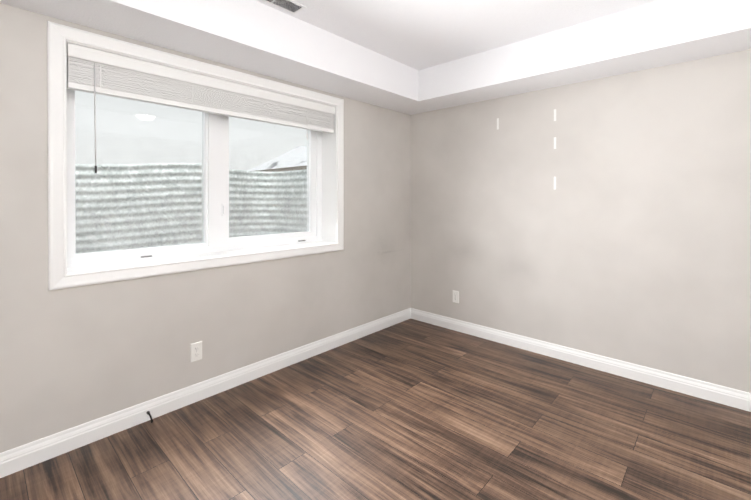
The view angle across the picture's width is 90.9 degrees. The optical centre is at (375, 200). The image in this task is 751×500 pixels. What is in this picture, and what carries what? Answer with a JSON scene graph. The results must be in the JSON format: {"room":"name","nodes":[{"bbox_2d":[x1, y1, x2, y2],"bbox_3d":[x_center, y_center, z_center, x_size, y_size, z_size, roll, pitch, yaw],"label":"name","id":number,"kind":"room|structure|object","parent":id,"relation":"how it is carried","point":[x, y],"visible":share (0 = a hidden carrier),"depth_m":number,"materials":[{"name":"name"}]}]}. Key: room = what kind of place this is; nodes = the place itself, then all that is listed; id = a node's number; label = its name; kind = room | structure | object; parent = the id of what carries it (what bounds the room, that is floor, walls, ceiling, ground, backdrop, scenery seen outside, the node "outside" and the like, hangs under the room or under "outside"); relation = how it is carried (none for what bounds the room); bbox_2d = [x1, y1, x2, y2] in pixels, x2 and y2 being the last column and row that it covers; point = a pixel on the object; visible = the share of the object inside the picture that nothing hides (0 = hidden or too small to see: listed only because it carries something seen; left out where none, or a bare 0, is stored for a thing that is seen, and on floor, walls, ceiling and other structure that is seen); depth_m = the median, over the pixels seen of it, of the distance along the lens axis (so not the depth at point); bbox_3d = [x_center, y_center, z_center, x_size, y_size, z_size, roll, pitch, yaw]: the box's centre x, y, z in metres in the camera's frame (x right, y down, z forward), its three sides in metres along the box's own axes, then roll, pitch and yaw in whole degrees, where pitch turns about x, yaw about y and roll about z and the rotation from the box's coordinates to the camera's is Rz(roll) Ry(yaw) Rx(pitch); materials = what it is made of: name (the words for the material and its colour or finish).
{"room":"empty basement bedroom","nodes":[
{"label":"empty basement bedroom","id":0,"kind":"room"},
{"bbox_2d":[0,3,409,452],"bbox_3d":[-1.089,-0.032,2.641,0.300,2.620,4.600,0,0,43],"label":"wall","id":1,"kind":"structure","parent":0,"point":[73,357],"depth_m":2.16,"materials":[{"name":"paint"}]},
{"bbox_2d":[75,163,306,252],"bbox_3d":[-1.546,0.125,3.103,1.016,0.982,2.112,0,0,43],"label":"window well","id":2,"kind":"object","parent":1,"relation":"attached to","point":[92,178],"depth_m":3.43,"materials":[{"name":"metal"}]},
{"bbox_2d":[67,89,321,267],"bbox_3d":[-1.133,-0.226,2.719,0.099,1.211,1.845,0,0,43],"label":"window","id":3,"kind":"structure","parent":1,"relation":"in","point":[215,225],"depth_m":2.62,"materials":[{"name":"white"}]},
{"bbox_2d":[66,43,334,132],"bbox_3d":[-0.991,-0.704,2.585,0.069,0.225,1.809,0,0,43],"label":"window blind","id":4,"kind":"object","parent":3,"relation":"attached to","point":[120,76],"visible":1,"depth_m":2.32,"materials":[{"name":"white"}]},
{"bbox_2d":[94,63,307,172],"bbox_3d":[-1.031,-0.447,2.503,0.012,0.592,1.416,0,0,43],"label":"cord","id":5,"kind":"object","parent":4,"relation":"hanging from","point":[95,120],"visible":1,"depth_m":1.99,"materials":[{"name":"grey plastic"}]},
{"bbox_2d":[47,21,343,290],"bbox_3d":[-0.953,-0.225,2.553,0.020,1.335,1.969,0,0,43],"label":"window frame","id":6,"kind":"structure","parent":1,"relation":"in","point":[58,36],"depth_m":2.00,"materials":[{"name":"white wood"}]},
{"bbox_2d":[190,341,201,361],"bbox_3d":[-1.143,0.965,2.362,0.008,0.118,0.072,0,0,43],"label":"electrical outlet plate","id":7,"kind":"object","parent":1,"relation":"attached to","point":[196,351],"visible":1,"depth_m":2.36,"materials":[{"name":"white plastic"}]},
{"bbox_2d":[66,40,336,273],"bbox_3d":[-1.034,-0.225,2.627,0.200,1.211,1.845,0,0,43],"label":"liner","id":8,"kind":"object","parent":1,"relation":"attached to","point":[329,188],"visible":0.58,"depth_m":3.09,"materials":[{"name":"white wood"}]},
{"bbox_2d":[0,308,411,477],"bbox_3d":[-0.974,1.224,2.541,0.015,0.110,4.000,0,0,43],"label":"baseboard","id":9,"kind":"structure","parent":1,"relation":"attached to","point":[19,458],"depth_m":2.23,"materials":[{"name":"white wood"}]},
{"bbox_2d":[0,319,750,499],"bbox_3d":[0.342,1.345,1.324,3.640,0.120,4.040,0,0,43],"label":"floor","id":10,"kind":"structure","parent":0,"point":[410,409],"depth_m":1.98,"materials":[{"name":"brown wood"}]},
{"bbox_2d":[0,0,750,114],"bbox_3d":[0.342,-1.058,1.312,3.600,0.285,4.000,0,0,43],"label":"ceiling","id":11,"kind":"structure","parent":0,"point":[255,36],"depth_m":2.41,"materials":[{"name":"white paint"}]},
{"bbox_2d":[256,0,659,69],"bbox_3d":[0.342,-1.268,1.311,3.600,0.135,4.000,0,0,43],"label":"ceiling","id":12,"kind":"structure","parent":0,"point":[419,34],"depth_m":2.49,"materials":[{"name":"white paint"}]},
{"bbox_2d":[262,0,305,14],"bbox_3d":[-0.599,-1.201,2.209,0.130,0.008,0.360,0,0,43],"label":"ceiling vent","id":13,"kind":"object","parent":12,"relation":"in","point":[292,7],"visible":1,"depth_m":2.27,"materials":[{"name":"white metal"}]},
{"bbox_2d":[410,49,750,392],"bbox_3d":[1.912,-0.033,2.793,3.900,2.620,0.300,0,0,43],"label":"wall","id":14,"kind":"structure","parent":0,"point":[630,235],"depth_m":2.77,"materials":[{"name":"paint"}]},
{"bbox_2d":[453,290,458,302],"bbox_3d":[0.787,0.943,3.629,0.072,0.118,0.008,0,0,43],"label":"electrical outlet plate","id":15,"kind":"object","parent":14,"relation":"attached to","point":[455,296],"visible":1,"depth_m":3.62,"materials":[{"name":"white plastic"}]},
{"bbox_2d":[497,109,555,189],"bbox_3d":[1.281,-0.418,3.170,0.503,0.652,0.002,0,0,43],"label":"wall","id":16,"kind":"structure","parent":14,"relation":"attached to","point":[554,142],"depth_m":3.01,"materials":[{"name":"white paint"}]},
{"bbox_2d":[412,308,750,411],"bbox_3d":[1.695,1.223,2.785,3.540,0.110,0.015,0,0,43],"label":"baseboard","id":17,"kind":"structure","parent":14,"relation":"attached to","point":[735,398],"depth_m":2.76,"materials":[{"name":"white wood"}]},
{"label":"outside","id":18,"kind":"structure","parent":0,"visible":0},
{"bbox_3d":[-14.280,-0.282,32.557,59.700,0.300,110.000,0,0,43],"label":"snow","id":19,"kind":"object","parent":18,"visible":0},
{"bbox_2d":[249,146,306,171],"bbox_3d":[-5.001,-3.502,42.348,11.000,6.040,15.000,0,0,43],"label":"house","id":20,"kind":"structure","parent":19,"relation":"on","point":[293,159],"depth_m":37.27,"materials":[{"name":"beige"}]}
]}

